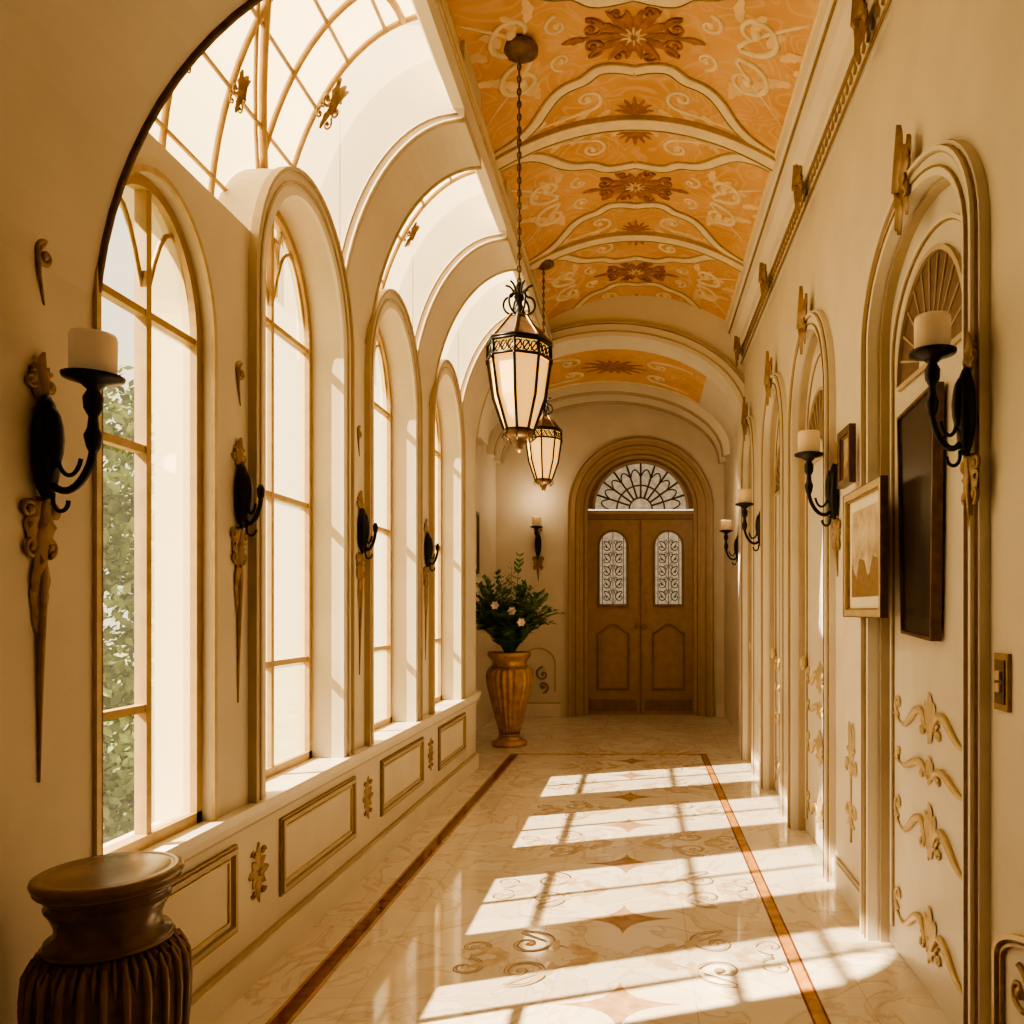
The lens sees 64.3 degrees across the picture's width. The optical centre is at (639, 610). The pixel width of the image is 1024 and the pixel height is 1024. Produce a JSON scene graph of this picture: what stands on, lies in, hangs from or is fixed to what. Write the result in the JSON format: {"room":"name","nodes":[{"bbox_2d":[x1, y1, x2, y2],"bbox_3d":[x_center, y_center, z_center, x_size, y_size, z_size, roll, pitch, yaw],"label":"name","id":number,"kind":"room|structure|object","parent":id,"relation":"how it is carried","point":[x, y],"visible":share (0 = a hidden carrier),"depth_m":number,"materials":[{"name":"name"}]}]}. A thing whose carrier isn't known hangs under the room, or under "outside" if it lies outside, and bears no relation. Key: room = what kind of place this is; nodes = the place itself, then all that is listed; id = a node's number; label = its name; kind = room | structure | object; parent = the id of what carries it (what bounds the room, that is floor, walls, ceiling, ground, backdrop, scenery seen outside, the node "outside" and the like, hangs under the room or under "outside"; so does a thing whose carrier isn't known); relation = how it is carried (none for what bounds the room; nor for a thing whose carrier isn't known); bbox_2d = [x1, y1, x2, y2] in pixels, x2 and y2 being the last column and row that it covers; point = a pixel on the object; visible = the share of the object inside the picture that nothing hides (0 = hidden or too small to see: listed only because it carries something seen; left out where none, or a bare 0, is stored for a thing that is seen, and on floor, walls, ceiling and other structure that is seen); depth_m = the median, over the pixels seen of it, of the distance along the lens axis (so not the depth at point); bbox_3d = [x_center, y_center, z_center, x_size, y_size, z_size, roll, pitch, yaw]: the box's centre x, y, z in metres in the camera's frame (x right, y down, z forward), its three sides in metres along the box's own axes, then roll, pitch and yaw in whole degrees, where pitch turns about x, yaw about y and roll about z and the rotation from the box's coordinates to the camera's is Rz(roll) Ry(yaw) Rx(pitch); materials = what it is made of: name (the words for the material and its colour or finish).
{"room":"mansion hallway","nodes":[
{"label":"mansion hallway","id":0,"kind":"room"},
{"bbox_2d":[0,133,495,1023],"bbox_3d":[-1.915,-0.850,5.000,0.670,4.700,13.000,0,0,0],"label":"wall","id":1,"kind":"structure","parent":0,"point":[46,824],"depth_m":2.95,"materials":[{"name":"beige paint"}]},
{"bbox_2d":[35,239,51,304],"bbox_3d":[-1.576,-0.897,2.112,0.020,0.176,0.060,0,0,0],"label":"applique","id":2,"kind":"object","parent":1,"relation":"attached to","point":[41,256],"visible":1,"depth_m":2.10,"materials":[{"name":"gold metal"}]},
{"bbox_2d":[19,327,125,782],"bbox_3d":[-1.475,-0.143,2.100,0.225,1.185,0.146,0,0,0],"label":"wall sconce","id":3,"kind":"object","parent":1,"relation":"attached to","point":[92,353],"visible":1,"depth_m":2.08,"materials":[{"name":"metal"}]},
{"bbox_2d":[0,0,262,854],"bbox_3d":[-1.210,-1.155,1.764,1.220,3.890,1.152,0,0,0],"label":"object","id":4,"kind":"structure","parent":1,"relation":"attached to","point":[84,84],"depth_m":2.12,"materials":[{"name":"beige paint"}]},
{"bbox_2d":[102,173,201,854],"bbox_3d":[-1.640,-0.323,2.644,0.050,2.195,0.628,0,0,0],"label":"window","id":5,"kind":"structure","parent":1,"relation":"in","point":[148,199],"depth_m":2.67,"materials":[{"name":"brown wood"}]},
{"bbox_2d":[235,361,244,405],"bbox_3d":[-1.576,-0.897,3.152,0.020,0.176,0.060,0,0,0],"label":"applique","id":6,"kind":"object","parent":1,"relation":"attached to","point":[239,372],"visible":1,"depth_m":3.14,"materials":[{"name":"gold metal"}]},
{"bbox_2d":[230,438,264,702],"bbox_3d":[-1.530,-0.160,3.140,0.113,1.040,0.126,0,0,0],"label":"wall sconce","id":7,"kind":"object","parent":1,"relation":"attached to","point":[243,491],"visible":1,"depth_m":3.13,"materials":[{"name":"metal"}]},
{"bbox_2d":[248,842,269,901],"bbox_3d":[-1.572,1.080,3.310,0.023,0.250,0.175,0,0,0],"label":"rosette","id":8,"kind":"object","parent":1,"relation":"attached to","point":[259,867],"visible":1,"depth_m":3.30,"materials":[{"name":"gold metal"}]},
{"bbox_2d":[93,164,465,855],"bbox_3d":[-1.562,-0.623,4.702,0.035,2.825,4.785,0,0,0],"label":"trim","id":9,"kind":"structure","parent":1,"relation":"attached to","point":[283,182],"depth_m":3.89,"materials":[{"name":"paint"}]},
{"bbox_2d":[149,0,417,297],"bbox_3d":[-1.385,-2.241,3.280,0.833,1.402,1.910,0,0,0],"label":"window","id":10,"kind":"structure","parent":1,"relation":"in","point":[293,53],"depth_m":3.52,"materials":[{"name":"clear glass"}]},
{"bbox_2d":[229,69,250,113],"bbox_3d":[-1.652,-2.146,3.320,0.063,0.160,0.104,0,0,0],"label":"ornament","id":11,"kind":"object","parent":10,"relation":"attached to","point":[243,82],"visible":1,"depth_m":3.31,"materials":[{"name":"gold metal"}]},
{"bbox_2d":[315,78,348,129],"bbox_3d":[-1.512,-2.484,3.940,0.141,0.220,0.159,0,0,0],"label":"ornament","id":12,"kind":"object","parent":10,"relation":"attached to","point":[338,94],"visible":1,"depth_m":3.93,"materials":[{"name":"gold metal"}]},
{"bbox_2d":[266,211,311,777],"bbox_3d":[-1.755,-0.573,3.784,0.050,2.695,0.888,0,0,0],"label":"window","id":13,"kind":"structure","parent":1,"relation":"in","point":[304,346],"depth_m":4.07,"materials":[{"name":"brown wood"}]},
{"bbox_2d":[103,692,480,862],"bbox_3d":[-1.657,0.820,4.950,0.255,0.090,5.500,0,0,0],"label":"window sill","id":14,"kind":"structure","parent":1,"relation":"attached to","point":[292,784],"depth_m":3.66,"materials":[{"name":"stone"}]},
{"bbox_2d":[166,712,465,966],"bbox_3d":[-1.570,1.080,4.750,0.020,0.340,4.900,0,0,0],"label":"trim","id":15,"kind":"structure","parent":1,"relation":"attached to","point":[231,852],"depth_m":3.71,"materials":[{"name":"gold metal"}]},
{"bbox_2d":[189,751,478,1023],"bbox_3d":[-1.565,1.425,3.100,0.030,0.150,9.200,0,0,0],"label":"baseboard","id":16,"kind":"structure","parent":1,"relation":"attached to","point":[210,1001],"depth_m":3.71,"materials":[{"name":"paint"}]},
{"bbox_2d":[357,425,361,455],"bbox_3d":[-1.576,-0.957,4.492,0.020,0.176,0.060,0,0,0],"label":"applique","id":17,"kind":"object","parent":1,"relation":"attached to","point":[359,433],"visible":1,"depth_m":4.48,"materials":[{"name":"gold metal"}]},
{"bbox_2d":[356,490,377,674],"bbox_3d":[-1.530,-0.160,4.500,0.113,1.040,0.126,0,0,0],"label":"wall sconce","id":18,"kind":"object","parent":1,"relation":"attached to","point":[363,520],"visible":1,"depth_m":4.49,"materials":[{"name":"metal"}]},
{"bbox_2d":[363,776,373,818],"bbox_3d":[-1.572,1.080,4.640,0.023,0.250,0.175,0,0,0],"label":"rosette","id":19,"kind":"object","parent":1,"relation":"attached to","point":[368,794],"visible":1,"depth_m":4.63,"materials":[{"name":"gold metal"}]},
{"bbox_2d":[374,329,391,729],"bbox_3d":[-1.755,-0.573,5.144,0.050,2.695,0.888,0,0,0],"label":"window","id":20,"kind":"structure","parent":1,"relation":"in","point":[386,411],"depth_m":5.54,"materials":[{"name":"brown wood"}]},
{"bbox_2d":[296,25,481,361],"bbox_3d":[-1.375,-2.215,4.460,0.891,1.770,0.474,0,0,0],"label":"vault","id":21,"kind":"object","parent":1,"relation":"attached to","point":[397,135],"depth_m":4.24,"materials":[{"name":"beige paint"}]},
{"bbox_2d":[380,170,475,288],"bbox_3d":[-1.385,-2.241,5.140,0.833,1.402,0.910,0,0,0],"label":"window","id":22,"kind":"structure","parent":1,"relation":"in","point":[451,180],"depth_m":5.29,"materials":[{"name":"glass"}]},
{"bbox_2d":[403,222,419,246],"bbox_3d":[-1.511,-2.486,5.300,0.101,0.155,0.110,0,0,0],"label":"ornament","id":23,"kind":"object","parent":22,"relation":"attached to","point":[414,229],"visible":1,"depth_m":5.29,"materials":[{"name":"gold metal"}]},
{"bbox_2d":[428,739,433,769],"bbox_3d":[-1.572,1.080,6.030,0.023,0.250,0.175,0,0,0],"label":"rosette","id":24,"kind":"object","parent":1,"relation":"attached to","point":[431,752],"visible":1,"depth_m":6.02,"materials":[{"name":"gold metal"}]},
{"bbox_2d":[423,519,439,659],"bbox_3d":[-1.530,-0.160,5.880,0.113,1.040,0.126,0,0,0],"label":"wall sconce","id":25,"kind":"object","parent":1,"relation":"attached to","point":[428,543],"visible":1,"depth_m":5.87,"materials":[{"name":"metal"}]},
{"bbox_2d":[435,403,441,702],"bbox_3d":[-1.755,-0.573,6.544,0.050,2.695,0.888,0,0,0],"label":"window","id":26,"kind":"structure","parent":1,"relation":"in","point":[438,446],"depth_m":6.94,"materials":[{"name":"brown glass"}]},
{"bbox_2d":[380,174,517,422],"bbox_3d":[-1.375,-2.215,5.840,0.891,1.770,0.514,0,0,0],"label":"vault","id":27,"kind":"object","parent":1,"relation":"attached to","point":[457,247],"depth_m":5.59,"materials":[{"name":"beige paint"}]},
{"bbox_2d":[476,511,478,573],"bbox_3d":[-2.034,-0.850,9.750,0.032,0.768,0.608,0,0,0],"label":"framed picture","id":28,"kind":"object","parent":1,"relation":"attached to","point":[477,513],"visible":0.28,"depth_m":10.00,"materials":[{"name":"wood"}]},
{"bbox_2d":[441,268,542,451],"bbox_3d":[-1.375,-2.215,7.353,0.891,1.770,0.739,0,0,0],"label":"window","id":29,"kind":"structure","parent":1,"relation":"attached to","point":[483,312],"depth_m":7.00,"materials":[{"name":"clear glass"}]},
{"bbox_2d":[487,383,729,463],"bbox_3d":[-0.420,-2.575,11.030,3.300,0.971,0.660,0,0,0],"label":"trim","id":30,"kind":"structure","parent":1,"relation":"attached to","point":[682,408],"depth_m":10.76,"materials":[{"name":"paint"}]},
{"bbox_2d":[214,715,952,1023],"bbox_3d":[-0.445,1.549,5.200,3.610,0.102,13.400,0,0,0],"label":"floor","id":31,"kind":"structure","parent":0,"point":[400,972],"depth_m":3.97,"materials":[{"name":"stone"}]},
{"bbox_2d":[17,851,192,1023],"bbox_3d":[-1.320,1.071,1.990,0.366,0.858,0.364,0,0,0],"label":"pedestal urn","id":32,"kind":"object","parent":31,"relation":"on","point":[112,955],"visible":1,"depth_m":1.89,"materials":[{"name":"brown wood"}]},
{"bbox_2d":[476,551,565,747],"bbox_3d":[-1.458,0.410,8.927,1.191,2.180,1.274,0,0,0],"label":"potted plant","id":33,"kind":"object","parent":31,"relation":"on","point":[509,678],"visible":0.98,"depth_m":8.79,"materials":[{"name":"green plant"}]},
{"bbox_2d":[452,749,788,1023],"bbox_3d":[-0.080,1.500,5.364,1.413,0.002,6.689,0,0,0],"label":"inlay","id":34,"kind":"object","parent":31,"relation":"on","point":[619,1004],"visible":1,"depth_m":4.13,"materials":[{"name":"brown stone"}]},
{"bbox_2d":[496,404,723,715],"bbox_3d":[-0.400,-0.875,11.550,3.400,4.750,0.300,0,0,0],"label":"wall","id":35,"kind":"structure","parent":0,"point":[586,430],"depth_m":11.40,"materials":[{"name":"beige paint"}]},
{"bbox_2d":[530,516,543,579],"bbox_3d":[-1.450,-0.878,11.268,0.182,0.907,0.282,0,0,0],"label":"wall sconce","id":36,"kind":"object","parent":35,"relation":"attached to","point":[536,520],"visible":1,"depth_m":11.34,"materials":[{"name":"metal"}]},
{"bbox_2d":[524,648,723,716],"bbox_3d":[-0.425,1.010,11.389,3.250,0.980,0.039,0,0,0],"label":"baseboard","id":37,"kind":"structure","parent":35,"relation":"attached to","point":[534,709],"depth_m":11.37,"materials":[{"name":"paint"}]},
{"bbox_2d":[588,459,693,714],"bbox_3d":[0.010,-0.395,11.553,1.640,3.790,0.135,0,0,0],"label":"door","id":38,"kind":"structure","parent":35,"relation":"in","point":[640,562],"depth_m":11.56,"materials":[{"name":"brown wood"}]},
{"bbox_2d":[568,437,713,716],"bbox_3d":[0.010,-0.483,11.465,2.070,3.965,0.270,0,0,0],"label":"trim","id":39,"kind":"structure","parent":35,"relation":"attached to","point":[668,454],"depth_m":11.35,"materials":[{"name":"brown wood"}]},
{"bbox_2d":[488,377,737,442],"bbox_3d":[-0.420,-2.675,10.100,3.280,1.150,2.800,0,0,0],"label":"vault","id":40,"kind":"object","parent":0,"point":[713,400],"visible":0.06,"depth_m":10.18,"materials":[{"name":"beige paint"}]},
{"bbox_2d":[477,295,744,751],"bbox_3d":[-0.405,-0.975,8.480,3.310,4.950,0.440,0,0,0],"label":"archway","id":41,"kind":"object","parent":40,"relation":"attached to","point":[694,337],"depth_m":8.30,"materials":[{"name":"paint"}]},
{"bbox_2d":[544,349,706,404],"bbox_3d":[-0.320,-2.895,9.850,2.200,0.330,1.520,0,0,0],"label":"ceiling panel","id":42,"kind":"object","parent":40,"relation":"attached to","point":[601,365],"visible":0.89,"depth_m":9.92,"materials":[{"name":"orange paint"}]},
{"bbox_2d":[446,0,818,319],"bbox_3d":[-0.035,-3.200,3.450,1.960,0.400,9.900,0,0,0],"label":"ceiling","id":43,"kind":"structure","parent":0,"point":[751,112],"depth_m":5.12,"materials":[{"name":"orange paint"}]},
{"bbox_2d":[724,0,1023,1023],"bbox_3d":[1.220,-0.850,5.000,0.280,4.700,13.000,0,0,0],"label":"wall","id":44,"kind":"structure","parent":0,"point":[939,70],"depth_m":3.27,"materials":[{"name":"beige paint"}]},
{"bbox_2d":[719,520,737,564],"bbox_3d":[1.079,-0.684,9.600,0.259,0.834,0.168,0,0,0],"label":"wall sconce","id":45,"kind":"object","parent":44,"relation":"attached to","point":[725,524],"visible":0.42,"depth_m":9.57,"materials":[{"name":"metal"}]},
{"bbox_2d":[733,336,739,366],"bbox_3d":[0.978,-2.688,8.100,0.064,0.437,0.173,0,0,0],"label":"crest","id":46,"kind":"object","parent":44,"relation":"attached to","point":[736,349],"visible":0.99,"depth_m":8.08,"materials":[{"name":"gold metal"}]},
{"bbox_2d":[735,488,759,550],"bbox_3d":[0.959,-0.654,6.980,0.259,0.834,0.168,0,0,0],"label":"wall sconce","id":47,"kind":"object","parent":44,"relation":"attached to","point":[744,495],"visible":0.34,"depth_m":6.96,"materials":[{"name":"metal"}]},
{"bbox_2d":[741,397,757,774],"bbox_3d":[1.055,-0.290,7.740,0.150,3.580,0.848,0,0,0],"label":"door frame","id":48,"kind":"structure","parent":44,"relation":"attached to","point":[748,423],"depth_m":7.51,"materials":[{"name":"paint"}]},
{"bbox_2d":[758,262,766,301],"bbox_3d":[0.978,-2.688,6.400,0.064,0.437,0.173,0,0,0],"label":"crest","id":49,"kind":"object","parent":44,"relation":"attached to","point":[762,279],"visible":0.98,"depth_m":6.38,"materials":[{"name":"gold metal"}]},
{"bbox_2d":[760,351,787,816],"bbox_3d":[1.055,-0.280,6.320,0.150,3.560,1.008,0,0,0],"label":"door frame","id":50,"kind":"structure","parent":44,"relation":"attached to","point":[773,383],"depth_m":6.70,"materials":[{"name":"paint"}]},
{"bbox_2d":[770,414,778,793],"bbox_3d":[1.118,-0.133,6.320,0.084,3.246,0.794,0,0,0],"label":"door","id":51,"kind":"structure","parent":44,"relation":"in","point":[774,652],"depth_m":6.60,"materials":[{"name":"paint"}]},
{"bbox_2d":[791,164,802,215],"bbox_3d":[0.978,-2.688,5.000,0.064,0.437,0.173,0,0,0],"label":"crest","id":52,"kind":"object","parent":44,"relation":"attached to","point":[797,182],"visible":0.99,"depth_m":4.98,"materials":[{"name":"gold metal"}]},
{"bbox_2d":[756,758,859,921],"bbox_3d":[1.069,1.420,3.350,0.022,0.160,9.700,0,0,0],"label":"baseboard","id":53,"kind":"structure","parent":44,"relation":"attached to","point":[845,883],"depth_m":4.14,"materials":[{"name":"paint"}]},
{"bbox_2d":[726,0,896,363],"bbox_3d":[0.990,-2.805,3.400,0.200,0.490,9.800,0,0,0],"label":"trim","id":54,"kind":"structure","parent":44,"relation":"attached to","point":[830,81],"depth_m":4.66,"materials":[{"name":"paint"}]},
{"bbox_2d":[787,286,835,882],"bbox_3d":[1.055,-0.270,5.000,0.150,3.540,1.168,0,0,0],"label":"door frame","id":55,"kind":"structure","parent":44,"relation":"attached to","point":[816,321],"depth_m":5.29,"materials":[{"name":"paint"}]},
{"bbox_2d":[800,342,822,851],"bbox_3d":[1.118,-0.123,5.000,0.084,3.226,0.954,0,0,0],"label":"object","id":56,"kind":"structure","parent":44,"relation":"in","point":[812,662],"depth_m":5.16,"materials":[{"name":"paint"}]},
{"bbox_2d":[794,430,840,576],"bbox_3d":[0.964,-0.587,4.360,0.248,0.798,0.161,0,0,0],"label":"wall sconce","id":57,"kind":"object","parent":44,"relation":"attached to","point":[808,440],"visible":0.86,"depth_m":4.33,"materials":[{"name":"metal"}]},
{"bbox_2d":[837,423,855,488],"bbox_3d":[1.006,-0.750,3.900,0.032,0.278,0.228,0,0,0],"label":"framed picture","id":58,"kind":"object","parent":44,"relation":"attached to","point":[846,438],"visible":1,"depth_m":3.89,"materials":[{"name":"brown wood"}]},
{"bbox_2d":[844,721,856,842],"bbox_3d":[1.076,0.873,4.080,0.025,0.614,0.219,0,0,0],"label":"applique","id":59,"kind":"object","parent":44,"relation":"attached to","point":[849,808],"visible":1,"depth_m":4.07,"materials":[{"name":"gold metal"}]},
{"bbox_2d":[850,0,867,61],"bbox_3d":[0.978,-2.688,3.600,0.064,0.437,0.173,0,0,0],"label":"crest","id":60,"kind":"object","parent":44,"relation":"attached to","point":[859,13],"visible":1,"depth_m":3.58,"materials":[{"name":"gold metal"}]},
{"bbox_2d":[843,475,887,617],"bbox_3d":[1.006,-0.265,3.600,0.032,0.588,0.608,0,0,0],"label":"framed picture","id":61,"kind":"object","parent":44,"relation":"attached to","point":[865,508],"visible":1,"depth_m":3.55,"materials":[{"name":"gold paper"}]},
{"bbox_2d":[860,125,989,1023],"bbox_3d":[1.055,-0.200,3.105,0.150,3.400,1.278,0,0,0],"label":"door frame","id":62,"kind":"structure","parent":44,"relation":"attached to","point":[960,166],"depth_m":2.68,"materials":[{"name":"paint"}]},
{"bbox_2d":[890,185,961,1023],"bbox_3d":[1.119,-0.053,3.105,0.082,3.086,1.064,0,0,0],"label":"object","id":63,"kind":"structure","parent":44,"relation":"in","point":[926,676],"depth_m":3.10,"materials":[{"name":"paint"}]},
{"bbox_2d":[908,310,980,526],"bbox_3d":[0.940,-0.563,2.490,0.205,0.725,0.146,0,0,0],"label":"wall sconce","id":64,"kind":"object","parent":44,"relation":"attached to","point":[932,329],"visible":1,"depth_m":2.47,"materials":[{"name":"metal"}]},
{"bbox_2d":[994,652,1011,712],"bbox_3d":[1.068,0.210,2.370,0.024,0.170,0.090,0,0,0],"label":"light switch","id":65,"kind":"object","parent":44,"relation":"attached to","point":[1002,662],"visible":1,"depth_m":2.35,"materials":[{"name":"gold metal"}]},
{"bbox_2d":[992,934,1023,1023],"bbox_3d":[1.073,1.165,2.000,0.036,0.570,0.800,0,0,0],"label":"trim","id":66,"kind":"structure","parent":44,"relation":"attached to","point":[999,948],"depth_m":2.37,"materials":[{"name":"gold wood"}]},
{"label":"outside","id":67,"kind":"structure","parent":0,"visible":0},
{"bbox_2d":[103,643,382,843],"bbox_3d":[-21.150,2.050,17.500,37.700,0.100,65.000,0,0,0],"label":"ground","id":68,"kind":"structure","parent":67,"point":[286,677],"depth_m":18.08,"materials":[{"name":"white"}]},
{"bbox_2d":[103,363,154,836],"bbox_3d":[-5.651,-0.488,7.976,2.606,5.098,3.631,0,0,0],"label":"trees","id":69,"kind":"object","parent":68,"relation":"on","point":[118,748],"visible":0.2,"depth_m":7.75,"materials":[{"name":"green plant"}]},
{"bbox_3d":[-0.300,-3.225,3.400,3.200,0.350,10.200,0,0,0],"label":"ceiling","id":70,"kind":"structure","parent":0,"visible":0},
{"bbox_2d":[411,0,553,347],"bbox_3d":[-0.957,-2.880,5.150,0.127,0.440,6.300,0,0,0],"label":"trim","id":71,"kind":"structure","parent":70,"relation":"attached to","point":[433,16],"depth_m":4.30,"materials":[{"name":"paint"}]},
{"bbox_2d":[485,34,552,452],"bbox_3d":[-0.675,-2.017,4.471,0.352,2.265,0.352,0,0,22],"label":"pendant lantern","id":72,"kind":"object","parent":70,"relation":"hanging from","point":[518,353],"visible":1,"depth_m":4.39,"materials":[{"name":"white glass"}]},
{"bbox_2d":[525,259,562,491],"bbox_3d":[-0.850,-2.057,7.051,0.314,2.023,0.313,0,0,22],"label":"pendant lantern","id":73,"kind":"object","parent":70,"relation":"hanging from","point":[543,456],"visible":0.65,"depth_m":6.97,"materials":[{"name":"white glass"}]},
{"bbox_2d":[444,0,822,322],"bbox_3d":[-0.035,-3.125,3.543,2.104,0.318,10.086,0,0,0],"label":"ornament","id":74,"kind":"object","parent":70,"relation":"attached to","point":[633,35],"visible":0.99,"depth_m":5.33,"materials":[{"name":"beige paint"}]}
]}

